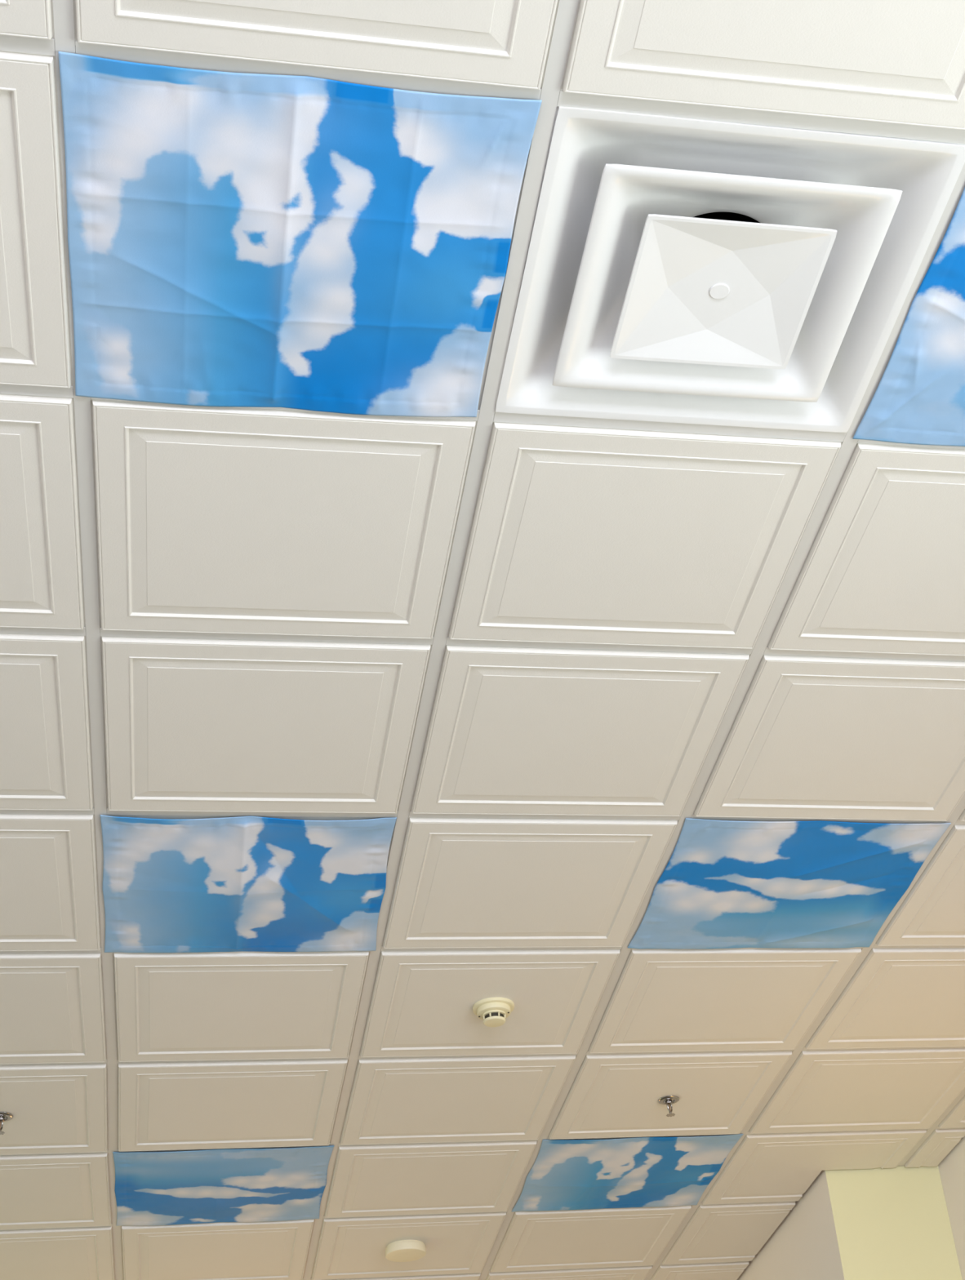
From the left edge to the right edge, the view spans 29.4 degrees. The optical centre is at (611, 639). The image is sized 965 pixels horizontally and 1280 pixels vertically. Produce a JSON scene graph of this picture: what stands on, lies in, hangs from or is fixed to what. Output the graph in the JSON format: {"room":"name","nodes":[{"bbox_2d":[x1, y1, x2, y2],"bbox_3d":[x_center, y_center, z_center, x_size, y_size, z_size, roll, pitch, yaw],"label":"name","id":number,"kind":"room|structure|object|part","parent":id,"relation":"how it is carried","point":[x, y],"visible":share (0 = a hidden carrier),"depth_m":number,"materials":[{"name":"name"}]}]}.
{"room":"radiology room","nodes":[
{"label":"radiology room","id":0,"kind":"room"},
{"bbox_2d":[0,0,964,1279],"bbox_3d":[-0.962,-0.121,3.394,5.174,0.409,13.800,2,-37,-13],"label":"ceiling","id":1,"kind":"structure","parent":0,"point":[64,41],"depth_m":3.19,"materials":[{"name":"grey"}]},
{"bbox_2d":[0,0,54,39],"bbox_3d":[-0.915,-0.924,1.962,0.599,0.025,0.599,2,-37,-13],"label":"tile","id":2,"kind":"structure","parent":1,"relation":"attached to","point":[34,19],"depth_m":2.22,"materials":[{"name":"white tile"}]},
{"bbox_2d":[0,48,73,387],"bbox_3d":[-1.033,-0.563,2.440,0.600,0.025,0.600,2,-37,-13],"label":"tile","id":3,"kind":"structure","parent":1,"relation":"attached to","point":[35,340],"depth_m":2.48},
{"bbox_2d":[0,393,85,629],"bbox_3d":[-1.151,-0.204,2.914,0.600,0.025,0.593,2,-37,-13],"label":"tile","id":4,"kind":"structure","parent":1,"relation":"attached to","point":[42,576],"depth_m":2.95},
{"bbox_2d":[0,633,94,810],"bbox_3d":[-1.268,0.154,3.389,0.600,0.025,0.599,2,-37,-13],"label":"tile","id":5,"kind":"structure","parent":1,"relation":"attached to","point":[46,759],"depth_m":3.41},
{"bbox_2d":[0,813,101,951],"bbox_3d":[-1.388,0.515,3.866,0.599,0.025,0.601,2,-37,-13],"label":"tile","id":6,"kind":"structure","parent":1,"relation":"attached to","point":[49,889],"depth_m":3.88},
{"bbox_2d":[0,950,106,1064],"bbox_3d":[-1.507,0.878,4.347,0.599,0.025,0.605,2,-37,-13],"label":"tile","id":7,"kind":"structure","parent":1,"relation":"attached to","point":[52,1005],"depth_m":4.36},
{"bbox_2d":[0,1061,108,1155],"bbox_3d":[-1.630,1.239,4.825,0.607,0.025,0.597,2,-37,-13],"label":"tile","id":8,"kind":"structure","parent":1,"relation":"attached to","point":[55,1108],"depth_m":4.83,"materials":[{"name":"white tile"}]},
{"bbox_2d":[0,1111,13,1134],"bbox_3d":[-1.609,1.274,4.820,0.062,0.051,0.062,-11,-36,5],"label":"sprinkler head","id":9,"kind":"object","parent":8,"relation":"attached to","point":[9,1116],"visible":1,"depth_m":4.82},
{"bbox_2d":[0,1152,112,1230],"bbox_3d":[-1.752,1.597,5.298,0.597,0.025,0.593,2,-37,-13],"label":"tile","id":10,"kind":"structure","parent":1,"relation":"attached to","point":[48,1190],"depth_m":5.30,"materials":[{"name":"white tile"}]},
{"bbox_2d":[0,1226,115,1279],"bbox_3d":[-1.871,1.959,5.776,0.597,0.025,0.607,2,-37,-13],"label":"tile","id":11,"kind":"structure","parent":1,"relation":"attached to","point":[86,1253],"depth_m":5.73,"materials":[{"name":"white tile"}]},
{"bbox_2d":[120,1218,315,1279],"bbox_3d":[-1.275,1.976,5.908,0.603,0.025,0.601,2,-37,-13],"label":"tile","id":12,"kind":"structure","parent":1,"relation":"attached to","point":[260,1250],"depth_m":5.86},
{"bbox_2d":[112,1145,334,1225],"bbox_3d":[-1.155,1.627,5.425,0.615,0.015,0.607,2,-37,-13],"label":"cloth","id":13,"kind":"object","parent":1,"relation":"attached to","point":[284,1184],"visible":1,"depth_m":5.40,"materials":[{"name":"blue fabric"}]},
{"bbox_3d":[-1.150,1.617,5.440,0.599,0.009,0.599,2,-37,-13],"label":"backing panel","id":14,"kind":"part","parent":1,"relation":"part of","materials":[{"name":"plastic"}]},
{"bbox_2d":[117,1059,348,1151],"bbox_3d":[-1.036,1.258,4.958,0.609,0.025,0.597,2,-37,-13],"label":"tile","id":15,"kind":"structure","parent":1,"relation":"attached to","point":[186,1105],"depth_m":4.93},
{"bbox_2d":[112,951,369,1062],"bbox_3d":[-0.912,0.896,4.479,0.599,0.025,0.607,2,-37,-13],"label":"tile","id":16,"kind":"structure","parent":1,"relation":"attached to","point":[170,1006],"depth_m":4.45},
{"bbox_2d":[100,814,396,952],"bbox_3d":[-0.796,0.548,3.993,0.619,0.021,0.610,2,-37,-13],"label":"cloth","id":17,"kind":"object","parent":1,"relation":"attached to","point":[251,883],"visible":1,"depth_m":3.97,"materials":[{"name":"blue fabric"}]},
{"bbox_3d":[-0.794,0.534,4.007,0.599,0.009,0.599,2,-37,-13],"label":"backing panel","id":18,"kind":"part","parent":1,"relation":"part of","materials":[{"name":"blue plastic"}]},
{"bbox_2d":[99,629,431,813],"bbox_3d":[-0.672,0.171,3.520,0.601,0.025,0.603,2,-37,-13],"label":"tile","id":19,"kind":"structure","parent":1,"relation":"attached to","point":[190,724],"depth_m":3.48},
{"bbox_2d":[90,399,477,639],"bbox_3d":[-0.554,-0.186,3.048,0.601,0.025,0.592,2,-37,-13],"label":"tile","id":20,"kind":"structure","parent":1,"relation":"attached to","point":[209,519],"depth_m":3.01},
{"bbox_2d":[57,51,542,417],"bbox_3d":[-0.448,-0.531,2.567,0.610,0.016,0.615,2,-37,-13],"label":"cloth","id":21,"kind":"object","parent":1,"relation":"attached to","point":[235,239],"visible":1,"depth_m":2.53,"materials":[{"name":"blue fabric"}]},
{"bbox_3d":[-0.439,-0.548,2.575,0.599,0.009,0.599,2,-37,-13],"label":"backing panel","id":22,"kind":"part","parent":1,"relation":"part of","materials":[{"name":"blue plastic"}]},
{"bbox_2d":[73,0,559,89],"bbox_3d":[-0.320,-0.904,2.096,0.599,0.025,0.602,2,-37,-13],"label":"tile","id":23,"kind":"structure","parent":1,"relation":"attached to","point":[497,42],"depth_m":2.28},
{"bbox_2d":[327,1272,480,1279],"bbox_3d":[-0.794,2.358,6.523,0.605,0.025,0.605,2,-37,-13],"label":"tile","id":24,"kind":"structure","parent":1,"relation":"attached to","point":[461,1276],"depth_m":6.32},
{"bbox_2d":[311,1212,506,1279],"bbox_3d":[-0.677,1.996,6.043,0.601,0.025,0.603,2,-37,-13],"label":"tile","id":25,"kind":"structure","parent":1,"relation":"attached to","point":[352,1247],"depth_m":6.00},
{"bbox_2d":[385,1239,426,1262],"bbox_3d":[-0.676,2.003,6.007,0.133,0.032,0.133,2,-37,-13],"label":"detector","id":26,"kind":"object","parent":25,"relation":"attached to","point":[409,1250],"visible":1,"depth_m":5.97,"materials":[{"name":"beige plastic"}]},
{"bbox_3d":[-0.677,1.993,6.014,0.124,0.005,0.124,2,-37,-13],"label":"plate","id":27,"kind":"part","parent":26,"relation":"part of","materials":[{"name":"beige plastic"}]},
{"bbox_2d":[323,1140,537,1217],"bbox_3d":[-0.560,1.637,5.567,0.599,0.025,0.598,2,-37,-13],"label":"tile","id":28,"kind":"structure","parent":1,"relation":"attached to","point":[415,1179],"depth_m":5.54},
{"bbox_2d":[338,1055,576,1145],"bbox_3d":[-0.439,1.278,5.093,0.604,0.025,0.599,2,-37,-13],"label":"tile","id":29,"kind":"structure","parent":1,"relation":"attached to","point":[402,1100],"depth_m":5.06,"materials":[{"name":"white tile"}]},
{"bbox_2d":[359,949,621,1057],"bbox_3d":[-0.317,0.914,4.612,0.599,0.025,0.609,2,-37,-13],"label":"tile","id":30,"kind":"structure","parent":1,"relation":"attached to","point":[421,1002],"depth_m":4.57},
{"bbox_2d":[472,996,514,1026],"bbox_3d":[-0.295,0.939,4.591,0.105,0.046,0.105,2,-37,-13],"label":"smoke detector","id":31,"kind":"object","parent":30,"relation":"attached to","point":[493,1011],"visible":1,"depth_m":4.57,"materials":[{"name":"beige plastic"}]},
{"bbox_2d":[382,817,678,948],"bbox_3d":[-0.197,0.552,4.132,0.599,0.025,0.600,2,-37,-13],"label":"tile","id":32,"kind":"structure","parent":1,"relation":"attached to","point":[460,882],"depth_m":4.10,"materials":[{"name":"white tile"}]},
{"bbox_2d":[485,1265,652,1279],"bbox_3d":[-0.199,2.378,6.657,0.603,0.025,0.602,2,-37,-13],"label":"tile","id":33,"kind":"structure","parent":1,"relation":"attached to","point":[632,1273],"depth_m":6.46,"materials":[{"name":"white tile"}]},
{"bbox_2d":[409,641,750,816],"bbox_3d":[-0.078,0.190,3.653,0.599,0.025,0.602,2,-37,-13],"label":"tile","id":34,"kind":"structure","parent":1,"relation":"attached to","point":[511,731],"depth_m":3.62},
{"bbox_2d":[489,1205,691,1271],"bbox_3d":[-0.081,2.017,6.179,0.605,0.025,0.603,2,-37,-13],"label":"tile","id":35,"kind":"structure","parent":1,"relation":"attached to","point":[559,1239],"depth_m":6.15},
{"bbox_2d":[511,1133,743,1211],"bbox_3d":[0.038,1.668,5.697,0.616,0.014,0.611,2,-37,-13],"label":"cloth","id":36,"kind":"object","parent":1,"relation":"attached to","point":[636,1171],"visible":1,"depth_m":5.67,"materials":[{"name":"blue fabric"}]},
{"bbox_3d":[0.040,1.655,5.707,0.599,0.009,0.599,2,-37,-13],"label":"backing panel","id":37,"kind":"part","parent":1,"relation":"part of","materials":[{"name":"plastic"}]},
{"bbox_2d":[447,418,842,648],"bbox_3d":[0.040,-0.168,3.179,0.597,0.025,0.587,2,-37,-13],"label":"tile","id":38,"kind":"structure","parent":1,"relation":"attached to","point":[577,535],"depth_m":3.14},
{"bbox_2d":[547,1051,792,1139],"bbox_3d":[0.156,1.297,5.226,0.605,0.025,0.599,2,-37,-13],"label":"tile","id":39,"kind":"structure","parent":1,"relation":"attached to","point":[609,1095],"depth_m":5.19,"materials":[{"name":"white tile"}]},
{"bbox_2d":[657,1095,679,1116],"bbox_3d":[0.165,1.329,5.216,0.062,0.051,0.062,-25,-39,23],"label":"sprinkler head","id":40,"kind":"object","parent":39,"relation":"attached to","point":[668,1102],"visible":1,"depth_m":5.21},
{"bbox_2d":[649,1261,748,1279],"bbox_3d":[0.271,2.394,6.764,0.338,0.025,0.599,2,-37,-13],"label":"tile","id":41,"kind":"structure","parent":1,"relation":"attached to","point":[723,1270],"depth_m":6.58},
{"bbox_2d":[587,948,862,1053],"bbox_3d":[0.279,0.934,4.745,0.609,0.025,0.609,2,-37,-13],"label":"tile","id":42,"kind":"structure","parent":1,"relation":"attached to","point":[700,999],"depth_m":4.71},
{"bbox_2d":[661,1201,795,1264],"bbox_3d":[0.389,2.034,6.286,0.338,0.025,0.599,2,-37,-13],"label":"tile","id":43,"kind":"structure","parent":1,"relation":"attached to","point":[717,1233],"depth_m":6.26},
{"bbox_2d":[494,100,964,432],"bbox_3d":[0.141,-0.646,2.795,0.598,0.352,0.598,2,-37,-13],"label":"ceiling vent","id":44,"kind":"object","parent":1,"relation":"in","point":[677,269],"visible":1,"depth_m":2.67,"materials":[{"name":"white metal"}]},
{"bbox_3d":[0.159,-0.511,2.697,0.280,0.016,0.280,2,-37,-13],"label":"plate","id":45,"kind":"part","parent":44,"relation":"part of","materials":[{"name":"white metal"}]},
{"bbox_2d":[559,0,964,129],"bbox_3d":[0.275,-0.885,2.230,0.599,0.025,0.602,2,-37,-13],"label":"tile","id":46,"kind":"structure","parent":1,"relation":"attached to","point":[891,61],"depth_m":2.37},
{"bbox_2d":[627,817,951,949],"bbox_3d":[0.402,0.580,4.260,0.624,0.012,0.612,2,-37,-13],"label":"cloth","id":47,"kind":"object","parent":1,"relation":"attached to","point":[723,884],"visible":1,"depth_m":4.23,"materials":[{"name":"blue fabric"}]},
{"bbox_2d":[701,1129,926,1204],"bbox_3d":[0.635,1.677,5.837,0.599,0.025,0.599,2,-37,-13],"label":"tile","id":48,"kind":"structure","parent":1,"relation":"attached to","point":[763,1167],"depth_m":5.76,"materials":[{"name":"white tile"}]},
{"bbox_2d":[693,654,964,821],"bbox_3d":[0.519,0.211,3.790,0.605,0.025,0.610,2,-37,-13],"label":"tile","id":49,"kind":"structure","parent":1,"relation":"attached to","point":[808,737],"depth_m":3.77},
{"bbox_2d":[748,1048,964,1133],"bbox_3d":[0.754,1.316,5.360,0.599,0.025,0.599,2,-37,-13],"label":"tile","id":50,"kind":"structure","parent":1,"relation":"attached to","point":[883,1089],"depth_m":5.34,"materials":[{"name":"white tile"}]},
{"bbox_2d":[766,443,964,656],"bbox_3d":[0.634,-0.148,3.313,0.599,0.025,0.589,2,-37,-13],"label":"tile","id":51,"kind":"structure","parent":1,"relation":"attached to","point":[882,571],"depth_m":3.29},
{"bbox_2d":[804,947,964,1048],"bbox_3d":[0.875,0.953,4.880,0.603,0.025,0.607,2,-37,-13],"label":"tile","id":52,"kind":"structure","parent":1,"relation":"attached to","point":[896,997],"depth_m":4.86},
{"bbox_2d":[852,187,964,446],"bbox_3d":[0.753,-0.498,2.833,0.610,0.011,0.610,2,-37,-13],"label":"cloth","id":53,"kind":"object","parent":1,"relation":"attached to","point":[918,398],"visible":1,"depth_m":2.88,"materials":[{"name":"blue fabric"}]},
{"bbox_2d":[875,824,964,946],"bbox_3d":[0.996,0.593,4.403,0.597,0.025,0.594,2,-37,-13],"label":"tile","id":54,"kind":"structure","parent":1,"relation":"attached to","point":[932,913],"depth_m":4.41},
{"bbox_2d":[904,1128,964,1167],"bbox_3d":[1.024,1.603,5.805,0.118,0.025,0.310,2,-37,-13],"label":"tile","id":55,"kind":"structure","parent":1,"relation":"attached to","point":[940,1142],"depth_m":5.79,"materials":[{"name":"white tile"}]},
{"bbox_2d":[937,1094,964,1128],"bbox_3d":[1.114,1.328,5.441,0.118,0.025,0.599,2,-37,-13],"label":"tile","id":56,"kind":"structure","parent":1,"relation":"attached to","point":[955,1117],"depth_m":5.59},
{"bbox_2d":[736,1164,962,1279],"bbox_3d":[0.622,4.178,6.663,0.386,3.740,4.214,2,-37,-13],"label":"wall","id":57,"kind":"structure","parent":0,"point":[872,1224],"depth_m":5.83,"materials":[{"name":"white"}]},
{"bbox_2d":[937,1135,964,1279],"bbox_3d":[1.800,1.348,2.970,0.120,3.750,13.800,2,-37,-13],"label":"wall","id":58,"kind":"structure","parent":0,"point":[952,1167],"depth_m":5.79,"materials":[{"name":"white paint"}]}
]}

